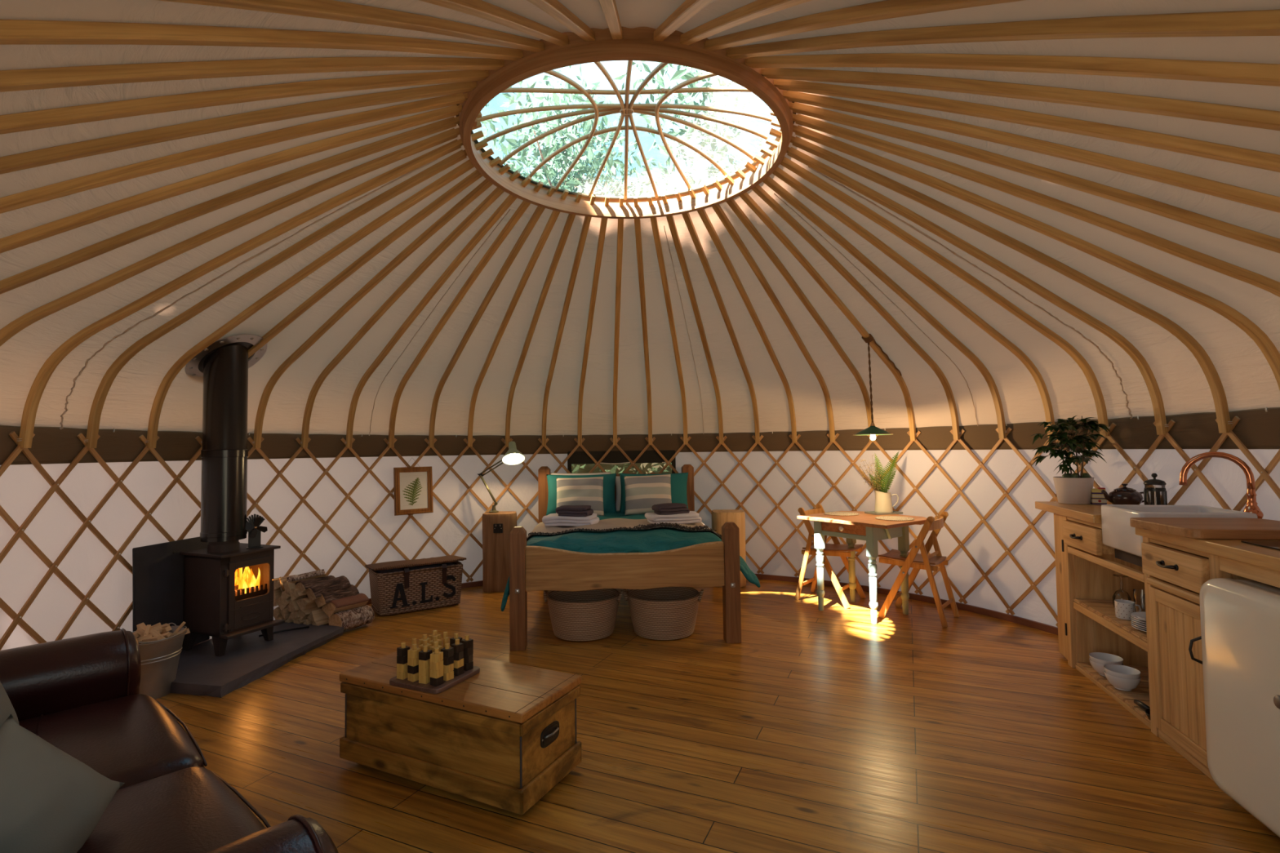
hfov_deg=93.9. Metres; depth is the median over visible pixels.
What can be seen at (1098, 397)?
pole
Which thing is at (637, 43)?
wheel
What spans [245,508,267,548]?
fan
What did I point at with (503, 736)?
wooden chest
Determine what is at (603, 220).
pole
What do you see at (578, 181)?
tree
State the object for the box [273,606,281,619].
log
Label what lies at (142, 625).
kindling
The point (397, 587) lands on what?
wicker hamper
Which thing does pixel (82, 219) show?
pole
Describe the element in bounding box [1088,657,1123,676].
bowl
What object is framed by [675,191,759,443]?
pole
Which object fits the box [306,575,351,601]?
log
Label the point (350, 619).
log
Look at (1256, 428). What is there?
trim
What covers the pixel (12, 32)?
pole
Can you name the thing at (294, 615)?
log
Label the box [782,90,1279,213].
pole
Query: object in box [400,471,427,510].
print
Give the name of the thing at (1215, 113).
pole
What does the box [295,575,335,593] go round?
log
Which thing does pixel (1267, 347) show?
pole
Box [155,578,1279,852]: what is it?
floor
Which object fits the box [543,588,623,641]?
basket
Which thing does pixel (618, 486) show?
pillow
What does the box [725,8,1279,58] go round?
pole
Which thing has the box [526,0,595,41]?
pole
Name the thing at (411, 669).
block
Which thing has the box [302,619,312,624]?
log
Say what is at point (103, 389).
pole
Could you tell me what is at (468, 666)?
block
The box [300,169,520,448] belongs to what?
pole
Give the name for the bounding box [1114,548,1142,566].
support
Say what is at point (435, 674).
block
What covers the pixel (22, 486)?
wall
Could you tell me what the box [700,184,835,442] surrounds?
pole
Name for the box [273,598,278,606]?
log
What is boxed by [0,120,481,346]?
pole
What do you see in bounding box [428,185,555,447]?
pole
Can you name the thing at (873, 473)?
dried flowers
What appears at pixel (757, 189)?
pole
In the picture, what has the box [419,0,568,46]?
pole
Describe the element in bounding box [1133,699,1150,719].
frying pan
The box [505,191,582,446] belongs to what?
pole
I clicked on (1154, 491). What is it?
cafetiere
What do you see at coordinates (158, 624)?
kindling
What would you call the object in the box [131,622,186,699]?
bucket
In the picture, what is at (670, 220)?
pole
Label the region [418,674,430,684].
block
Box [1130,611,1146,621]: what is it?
plate
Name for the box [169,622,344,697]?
hearth slab
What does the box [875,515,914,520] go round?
placemat
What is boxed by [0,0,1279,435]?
ceiling
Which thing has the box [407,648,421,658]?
block
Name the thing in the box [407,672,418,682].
block
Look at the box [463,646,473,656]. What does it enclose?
block
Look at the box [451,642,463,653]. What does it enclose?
block
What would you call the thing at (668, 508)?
towel
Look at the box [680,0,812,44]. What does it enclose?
pole
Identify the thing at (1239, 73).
pole
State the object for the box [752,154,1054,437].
pole
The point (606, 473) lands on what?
pillow
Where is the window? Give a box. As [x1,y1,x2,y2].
[567,449,675,474]
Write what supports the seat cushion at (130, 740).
on the sofa
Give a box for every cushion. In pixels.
[0,681,19,727]
[0,713,124,852]
[18,693,204,789]
[76,766,265,852]
[555,476,604,515]
[624,474,671,515]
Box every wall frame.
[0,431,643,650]
[625,416,1279,626]
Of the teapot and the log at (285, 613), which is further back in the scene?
the log at (285, 613)
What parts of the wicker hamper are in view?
lid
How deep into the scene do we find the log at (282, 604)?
4.41 m
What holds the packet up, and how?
on the countertop at (1233, 549)
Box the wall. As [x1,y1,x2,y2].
[0,448,1279,650]
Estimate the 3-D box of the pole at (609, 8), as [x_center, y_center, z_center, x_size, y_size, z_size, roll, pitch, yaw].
[-0.104,-1.011,1.402,0.041,1.300,2.158,-1,-2,1]
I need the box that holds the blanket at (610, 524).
[526,518,721,542]
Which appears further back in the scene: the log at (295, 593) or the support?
the log at (295, 593)
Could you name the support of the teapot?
on the countertop at (1233, 549)
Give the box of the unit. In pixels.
[1053,513,1279,782]
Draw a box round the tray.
[864,511,902,515]
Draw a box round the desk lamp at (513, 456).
[477,441,524,512]
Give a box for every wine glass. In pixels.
[1112,573,1131,607]
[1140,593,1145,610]
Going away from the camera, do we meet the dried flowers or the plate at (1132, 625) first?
the plate at (1132, 625)
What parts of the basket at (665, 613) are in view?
handle, handle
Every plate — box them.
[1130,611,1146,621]
[1130,615,1146,623]
[1131,617,1146,625]
[1131,620,1146,627]
[1131,622,1146,629]
[1131,623,1146,631]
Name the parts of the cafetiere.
handle, lid, frame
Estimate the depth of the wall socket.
5.52 m
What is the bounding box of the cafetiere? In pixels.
[1143,473,1167,505]
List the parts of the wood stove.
leg, leg, plate, door, door moulding, leg, door handle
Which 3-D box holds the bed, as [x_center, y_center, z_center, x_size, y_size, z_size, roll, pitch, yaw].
[-0.161,0.921,4.979,1.544,1.140,2.090,-1,-2,-4]
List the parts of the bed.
post, post, footboard, headboard, post, post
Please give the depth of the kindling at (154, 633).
3.24 m
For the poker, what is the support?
on the hearth slab
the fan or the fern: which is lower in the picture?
the fan
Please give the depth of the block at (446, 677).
2.36 m
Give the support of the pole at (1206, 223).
attached to the ceiling
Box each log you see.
[273,574,295,590]
[273,587,282,599]
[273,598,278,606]
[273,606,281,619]
[276,597,290,610]
[276,615,288,621]
[280,580,295,593]
[280,591,291,600]
[280,607,291,618]
[284,618,293,622]
[286,568,325,583]
[286,598,300,612]
[288,610,300,620]
[289,587,307,600]
[293,617,307,623]
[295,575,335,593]
[296,597,317,610]
[297,607,320,620]
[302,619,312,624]
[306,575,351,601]
[306,608,328,622]
[312,617,328,626]
[314,584,359,608]
[320,593,369,617]
[328,604,374,631]
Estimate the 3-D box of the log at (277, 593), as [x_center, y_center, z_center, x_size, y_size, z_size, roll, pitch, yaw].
[-2.699,1.247,4.522,0.098,0.091,0.176,-2,-2,24]
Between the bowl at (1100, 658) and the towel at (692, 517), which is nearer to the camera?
the bowl at (1100, 658)
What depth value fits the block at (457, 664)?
2.42 m
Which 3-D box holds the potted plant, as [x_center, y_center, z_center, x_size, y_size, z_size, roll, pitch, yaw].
[2.684,0.204,3.740,0.438,0.550,0.321,0,-2,-14]
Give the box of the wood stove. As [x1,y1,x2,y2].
[179,542,284,657]
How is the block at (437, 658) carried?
on the block at (435, 666)
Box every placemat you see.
[824,511,859,515]
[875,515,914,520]
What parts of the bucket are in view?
bail handle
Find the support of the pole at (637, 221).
attached to the ceiling
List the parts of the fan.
blade, blade, blade, blade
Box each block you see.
[396,645,409,657]
[396,655,407,664]
[396,662,407,671]
[396,670,407,679]
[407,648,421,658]
[407,657,418,666]
[407,664,418,674]
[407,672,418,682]
[418,637,431,645]
[418,643,431,650]
[418,649,431,660]
[418,658,430,668]
[418,666,430,676]
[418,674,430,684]
[428,633,440,640]
[429,639,441,646]
[429,644,442,653]
[430,651,443,662]
[430,660,443,671]
[430,667,443,678]
[430,675,443,686]
[440,647,453,657]
[442,655,453,665]
[443,662,453,673]
[443,671,453,680]
[449,636,462,645]
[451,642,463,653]
[453,651,463,660]
[453,657,463,668]
[453,666,463,675]
[461,638,473,648]
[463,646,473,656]
[463,653,472,663]
[463,661,473,671]
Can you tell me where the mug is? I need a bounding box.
[1114,599,1142,620]
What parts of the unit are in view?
post, handle, drawer, rail, rail, shelf rail, shelf rail, post, door, handle, moulded rail, drawer, rail, handle, post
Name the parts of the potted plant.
pot, stem, stem, stem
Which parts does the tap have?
spout, lever knob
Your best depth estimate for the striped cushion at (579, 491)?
5.54 m
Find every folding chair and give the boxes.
[795,503,866,608]
[877,511,959,627]
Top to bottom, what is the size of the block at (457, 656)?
0.030 m
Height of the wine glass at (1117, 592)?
0.180 m
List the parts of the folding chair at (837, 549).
short leg, backrest, short leg, seat rail, seat, seat rail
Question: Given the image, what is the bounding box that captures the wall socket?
[493,523,502,533]
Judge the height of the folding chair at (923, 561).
0.796 m
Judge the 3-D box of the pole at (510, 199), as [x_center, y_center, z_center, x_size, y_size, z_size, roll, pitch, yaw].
[-1.573,-0.694,4.385,2.250,1.671,0.041,-2,-3,37]
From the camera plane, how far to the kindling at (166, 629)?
3.31 m
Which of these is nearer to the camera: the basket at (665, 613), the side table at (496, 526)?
the basket at (665, 613)
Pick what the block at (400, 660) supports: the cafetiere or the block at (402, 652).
the block at (402, 652)
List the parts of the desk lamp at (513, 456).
arm, arm, arm, lamp shade, bulb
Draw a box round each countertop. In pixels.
[1035,501,1279,572]
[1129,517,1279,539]
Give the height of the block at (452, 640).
0.030 m
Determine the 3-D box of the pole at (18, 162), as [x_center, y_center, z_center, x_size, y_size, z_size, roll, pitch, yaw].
[-1.517,-0.783,2.030,2.250,1.671,0.042,1,-3,-40]
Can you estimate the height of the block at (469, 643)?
0.030 m
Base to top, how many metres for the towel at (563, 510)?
0.082 m
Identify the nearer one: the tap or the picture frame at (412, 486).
the tap
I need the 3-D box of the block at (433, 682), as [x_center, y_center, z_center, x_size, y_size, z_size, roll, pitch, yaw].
[-0.790,0.987,2.325,0.035,0.030,0.035,-2,-3,33]
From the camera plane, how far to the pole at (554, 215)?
4.80 m
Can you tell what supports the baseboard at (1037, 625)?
attached to the wall
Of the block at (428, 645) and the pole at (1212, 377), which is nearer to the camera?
the block at (428, 645)
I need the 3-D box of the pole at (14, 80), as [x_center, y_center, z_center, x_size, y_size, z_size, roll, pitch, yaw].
[-1.181,-0.800,1.714,0.042,1.671,2.250,-2,-3,36]
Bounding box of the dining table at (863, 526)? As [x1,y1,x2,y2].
[796,511,926,624]
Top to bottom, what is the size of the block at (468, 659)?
0.030 m
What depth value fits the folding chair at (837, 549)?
5.05 m
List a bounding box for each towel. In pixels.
[542,513,599,526]
[555,505,593,516]
[644,511,701,524]
[651,502,689,515]
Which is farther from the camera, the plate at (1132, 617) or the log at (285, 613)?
the log at (285, 613)
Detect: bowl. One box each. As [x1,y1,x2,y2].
[1088,652,1123,665]
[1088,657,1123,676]
[1103,664,1140,679]
[1103,671,1141,691]
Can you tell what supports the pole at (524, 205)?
attached to the ceiling
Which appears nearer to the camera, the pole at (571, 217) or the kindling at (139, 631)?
the kindling at (139, 631)
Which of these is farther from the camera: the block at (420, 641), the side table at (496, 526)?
the side table at (496, 526)
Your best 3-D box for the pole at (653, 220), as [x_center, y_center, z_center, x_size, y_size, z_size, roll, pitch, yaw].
[0.269,-0.690,5.108,0.041,1.671,2.250,-1,-2,10]
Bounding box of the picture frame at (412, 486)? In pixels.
[393,458,433,515]
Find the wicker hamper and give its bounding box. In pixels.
[364,555,466,616]
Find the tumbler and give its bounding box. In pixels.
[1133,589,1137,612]
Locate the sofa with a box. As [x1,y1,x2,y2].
[0,628,338,852]
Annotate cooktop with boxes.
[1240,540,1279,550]
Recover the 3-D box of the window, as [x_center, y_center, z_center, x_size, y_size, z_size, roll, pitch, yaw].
[-0.184,0.750,6.195,1.117,0.995,0.076,-1,-2,-3]
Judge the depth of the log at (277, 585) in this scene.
4.44 m
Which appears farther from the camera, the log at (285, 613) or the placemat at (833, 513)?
the placemat at (833, 513)
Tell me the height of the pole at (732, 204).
1.671 m
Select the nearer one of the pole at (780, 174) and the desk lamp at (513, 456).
the pole at (780, 174)
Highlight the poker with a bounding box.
[258,626,309,636]
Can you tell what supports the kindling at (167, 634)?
in the bucket
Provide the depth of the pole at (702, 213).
4.81 m
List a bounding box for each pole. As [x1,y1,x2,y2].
[0,19,523,60]
[0,57,504,92]
[0,70,488,134]
[0,81,476,174]
[0,93,467,213]
[0,104,462,253]
[0,111,481,294]
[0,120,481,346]
[17,130,484,448]
[84,139,488,448]
[146,148,493,448]
[156,0,544,52]
[201,155,502,445]
[253,163,511,448]
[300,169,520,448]
[345,176,532,447]
[387,181,543,447]
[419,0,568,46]
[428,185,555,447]
[467,189,568,446]
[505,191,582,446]
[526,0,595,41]
[541,194,595,445]
[577,195,609,445]
[598,0,622,39]
[613,195,623,444]
[633,195,652,444]
[647,195,688,444]
[653,0,714,40]
[661,193,723,444]
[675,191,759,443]
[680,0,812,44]
[688,187,796,442]
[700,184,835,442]
[704,0,1024,51]
[712,179,874,441]
[724,173,916,440]
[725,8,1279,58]
[734,168,959,439]
[744,161,1006,438]
[745,53,1279,86]
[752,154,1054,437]
[760,67,1279,130]
[760,146,1109,436]
[765,137,1168,435]
[768,128,1231,433]
[769,110,1279,297]
[770,118,1279,390]
[773,79,1279,172]
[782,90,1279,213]
[789,102,1279,253]
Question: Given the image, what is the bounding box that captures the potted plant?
[1030,415,1110,504]
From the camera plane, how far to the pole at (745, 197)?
4.39 m
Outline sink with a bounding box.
[1101,504,1257,557]
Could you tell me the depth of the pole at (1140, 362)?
3.35 m
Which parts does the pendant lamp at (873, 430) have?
lamp shade, bulb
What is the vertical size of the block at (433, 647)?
0.030 m
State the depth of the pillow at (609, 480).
5.73 m
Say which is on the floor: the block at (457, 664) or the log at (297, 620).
the log at (297, 620)
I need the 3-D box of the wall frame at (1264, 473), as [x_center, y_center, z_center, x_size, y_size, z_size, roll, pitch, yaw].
[1.373,0.683,3.633,3.101,1.379,6.059,0,-2,-17]
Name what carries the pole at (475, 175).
attached to the ceiling
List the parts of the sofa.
arm, arm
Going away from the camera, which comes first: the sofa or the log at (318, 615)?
the sofa
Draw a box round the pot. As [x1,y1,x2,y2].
[1108,490,1143,504]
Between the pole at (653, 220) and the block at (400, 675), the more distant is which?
the pole at (653, 220)
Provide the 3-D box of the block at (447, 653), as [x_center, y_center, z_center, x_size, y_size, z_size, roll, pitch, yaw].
[-0.767,0.899,2.381,0.035,0.030,0.035,-2,-2,20]
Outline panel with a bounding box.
[132,536,209,649]
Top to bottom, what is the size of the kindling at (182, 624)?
0.085 m
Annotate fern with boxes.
[868,450,899,493]
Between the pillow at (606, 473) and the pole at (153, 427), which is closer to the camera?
the pole at (153, 427)
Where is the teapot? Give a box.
[1101,483,1143,504]
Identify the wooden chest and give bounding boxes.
[339,645,581,815]
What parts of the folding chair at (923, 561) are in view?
seat rail, seat, cross rail, short leg, backrest, seat rail, short leg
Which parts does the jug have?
handle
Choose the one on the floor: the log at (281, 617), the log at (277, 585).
the log at (281, 617)
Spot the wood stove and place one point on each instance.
(228, 595)
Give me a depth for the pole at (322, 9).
1.62 m
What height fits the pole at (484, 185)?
1.671 m
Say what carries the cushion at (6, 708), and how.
on the sofa
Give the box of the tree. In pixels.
[475,60,764,196]
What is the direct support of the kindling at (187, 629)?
in the bucket
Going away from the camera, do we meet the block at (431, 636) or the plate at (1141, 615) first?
the block at (431, 636)
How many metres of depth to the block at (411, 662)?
2.36 m
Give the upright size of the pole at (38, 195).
1.671 m
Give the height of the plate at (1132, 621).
0.016 m
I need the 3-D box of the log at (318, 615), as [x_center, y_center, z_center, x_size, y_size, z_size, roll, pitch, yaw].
[-2.342,1.378,4.402,0.096,0.080,0.174,-2,-2,29]
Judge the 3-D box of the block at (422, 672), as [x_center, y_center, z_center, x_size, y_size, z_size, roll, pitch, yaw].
[-0.844,0.959,2.350,0.035,0.030,0.035,-2,-2,22]
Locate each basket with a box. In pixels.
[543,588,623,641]
[623,586,703,639]
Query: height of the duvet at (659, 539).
0.464 m
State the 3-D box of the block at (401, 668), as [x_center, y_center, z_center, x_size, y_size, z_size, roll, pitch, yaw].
[-0.949,0.962,2.398,0.035,0.030,0.035,-2,-2,21]
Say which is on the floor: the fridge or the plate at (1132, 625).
the fridge
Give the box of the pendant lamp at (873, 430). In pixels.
[853,333,902,440]
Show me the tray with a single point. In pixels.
(867, 512)
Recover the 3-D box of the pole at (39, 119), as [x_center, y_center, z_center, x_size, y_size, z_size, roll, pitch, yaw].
[-1.359,-0.792,1.861,0.043,1.671,2.250,-3,-3,43]
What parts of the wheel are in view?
bent rod, bent rod, bent rod, bent rod, bent rod, bent rod, bent rod, bent rod, bent rod, bent rod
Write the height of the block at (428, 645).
0.030 m
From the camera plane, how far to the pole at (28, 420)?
3.04 m
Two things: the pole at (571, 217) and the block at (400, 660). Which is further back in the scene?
the pole at (571, 217)
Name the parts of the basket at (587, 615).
handle, handle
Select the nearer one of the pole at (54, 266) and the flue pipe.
the pole at (54, 266)
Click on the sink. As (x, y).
(1117, 533)
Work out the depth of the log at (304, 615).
4.36 m
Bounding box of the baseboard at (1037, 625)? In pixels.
[181,573,1057,650]
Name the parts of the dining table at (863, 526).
leg, knob, drawer, drawer rail, leg, leg, leg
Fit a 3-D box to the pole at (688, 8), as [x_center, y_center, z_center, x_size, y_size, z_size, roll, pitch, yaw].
[0.233,-1.014,1.425,0.042,1.300,2.158,0,-2,-9]
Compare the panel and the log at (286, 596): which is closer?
the panel
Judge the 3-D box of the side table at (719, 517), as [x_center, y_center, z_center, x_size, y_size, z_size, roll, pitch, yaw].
[0.849,1.159,5.728,0.324,0.695,0.307,-1,-2,4]
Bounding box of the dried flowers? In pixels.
[857,454,884,490]
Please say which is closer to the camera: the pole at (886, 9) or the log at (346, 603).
the pole at (886, 9)
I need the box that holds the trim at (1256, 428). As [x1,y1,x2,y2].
[0,407,1279,465]
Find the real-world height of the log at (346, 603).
0.129 m
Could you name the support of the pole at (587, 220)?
attached to the ceiling
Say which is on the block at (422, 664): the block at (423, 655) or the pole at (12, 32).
the block at (423, 655)
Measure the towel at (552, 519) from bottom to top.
0.082 m
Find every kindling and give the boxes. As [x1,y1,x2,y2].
[135,627,144,635]
[136,622,146,631]
[137,634,152,642]
[138,635,162,644]
[141,624,151,644]
[148,629,165,639]
[150,625,162,630]
[151,622,161,627]
[160,626,171,634]
[161,631,170,638]
[169,621,185,636]
[176,627,190,635]
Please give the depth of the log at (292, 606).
4.38 m
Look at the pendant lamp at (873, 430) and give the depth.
4.67 m
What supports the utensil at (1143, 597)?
on the unit
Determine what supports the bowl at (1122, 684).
on the unit
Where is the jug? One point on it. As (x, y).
(883, 504)
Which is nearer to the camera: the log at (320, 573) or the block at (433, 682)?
the block at (433, 682)
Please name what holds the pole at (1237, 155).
attached to the ceiling
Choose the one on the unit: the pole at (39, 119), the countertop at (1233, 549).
the countertop at (1233, 549)
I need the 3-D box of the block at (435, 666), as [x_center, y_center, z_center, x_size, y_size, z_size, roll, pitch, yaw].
[-0.791,0.927,2.327,0.035,0.030,0.035,-2,-3,33]
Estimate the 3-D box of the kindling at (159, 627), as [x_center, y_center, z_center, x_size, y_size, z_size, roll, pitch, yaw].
[-2.722,1.135,3.288,0.149,0.054,0.036,1,-3,-40]
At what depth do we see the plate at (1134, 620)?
2.85 m
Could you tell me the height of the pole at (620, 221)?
1.671 m
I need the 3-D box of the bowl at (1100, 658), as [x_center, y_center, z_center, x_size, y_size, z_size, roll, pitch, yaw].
[2.533,1.289,3.248,0.148,0.074,0.148,-1,-2,0]
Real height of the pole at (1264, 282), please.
1.671 m
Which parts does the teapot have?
spout, lid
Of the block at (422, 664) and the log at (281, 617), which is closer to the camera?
the block at (422, 664)
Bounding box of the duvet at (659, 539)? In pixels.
[501,511,759,611]
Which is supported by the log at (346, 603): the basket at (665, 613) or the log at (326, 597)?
the log at (326, 597)
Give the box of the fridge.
[1199,577,1279,837]
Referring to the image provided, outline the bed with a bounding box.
[509,464,741,651]
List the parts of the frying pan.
handle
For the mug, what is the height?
0.085 m
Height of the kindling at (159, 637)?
0.049 m
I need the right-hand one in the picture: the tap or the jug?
the tap
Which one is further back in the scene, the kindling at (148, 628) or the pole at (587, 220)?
the pole at (587, 220)
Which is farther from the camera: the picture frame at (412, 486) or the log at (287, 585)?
the picture frame at (412, 486)
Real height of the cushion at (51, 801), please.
0.441 m
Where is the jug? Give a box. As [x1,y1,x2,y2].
[874,490,898,513]
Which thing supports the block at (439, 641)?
on the block
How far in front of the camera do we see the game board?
2.37 m
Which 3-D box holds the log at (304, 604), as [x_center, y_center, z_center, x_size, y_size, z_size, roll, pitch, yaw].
[-2.425,1.310,4.431,0.135,0.105,0.176,-2,-2,28]
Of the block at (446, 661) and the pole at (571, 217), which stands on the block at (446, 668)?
the block at (446, 661)
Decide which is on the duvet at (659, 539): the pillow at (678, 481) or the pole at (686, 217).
the pillow at (678, 481)
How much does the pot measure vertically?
0.099 m
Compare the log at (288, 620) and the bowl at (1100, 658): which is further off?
the log at (288, 620)
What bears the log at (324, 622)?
on the floor
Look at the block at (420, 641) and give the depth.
2.50 m
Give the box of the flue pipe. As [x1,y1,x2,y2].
[184,333,266,552]
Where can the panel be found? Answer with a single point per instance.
(158, 569)
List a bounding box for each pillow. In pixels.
[546,473,616,515]
[550,471,610,475]
[615,475,621,511]
[619,472,688,513]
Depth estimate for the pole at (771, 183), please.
4.04 m
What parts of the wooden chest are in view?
moulding, lid, moulding, handle plate, drop handle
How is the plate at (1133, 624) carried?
on the plate at (1132, 625)
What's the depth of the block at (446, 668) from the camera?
2.36 m
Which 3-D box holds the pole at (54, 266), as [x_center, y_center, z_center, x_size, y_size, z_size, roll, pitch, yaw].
[-1.855,-0.756,2.631,2.250,1.671,0.042,0,-2,-19]
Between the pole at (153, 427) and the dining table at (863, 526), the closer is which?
the pole at (153, 427)
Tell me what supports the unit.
on the floor
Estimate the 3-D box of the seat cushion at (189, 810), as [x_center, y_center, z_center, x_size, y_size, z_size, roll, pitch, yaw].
[-1.179,1.011,1.268,0.848,0.165,0.676,-3,-3,41]
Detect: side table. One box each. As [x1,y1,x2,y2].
[482,511,516,592]
[711,509,746,587]
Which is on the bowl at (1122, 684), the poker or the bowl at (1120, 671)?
the bowl at (1120, 671)
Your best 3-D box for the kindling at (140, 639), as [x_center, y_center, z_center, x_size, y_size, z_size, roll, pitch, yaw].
[-2.662,1.133,3.168,0.035,0.043,0.120,-2,-3,37]
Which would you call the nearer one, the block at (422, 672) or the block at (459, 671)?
the block at (422, 672)
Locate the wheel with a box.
[456,26,795,218]
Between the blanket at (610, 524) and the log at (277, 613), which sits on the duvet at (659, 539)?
the blanket at (610, 524)
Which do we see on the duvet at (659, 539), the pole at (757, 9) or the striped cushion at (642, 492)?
the striped cushion at (642, 492)
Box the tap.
[1178,451,1263,518]
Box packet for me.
[1090,487,1106,504]

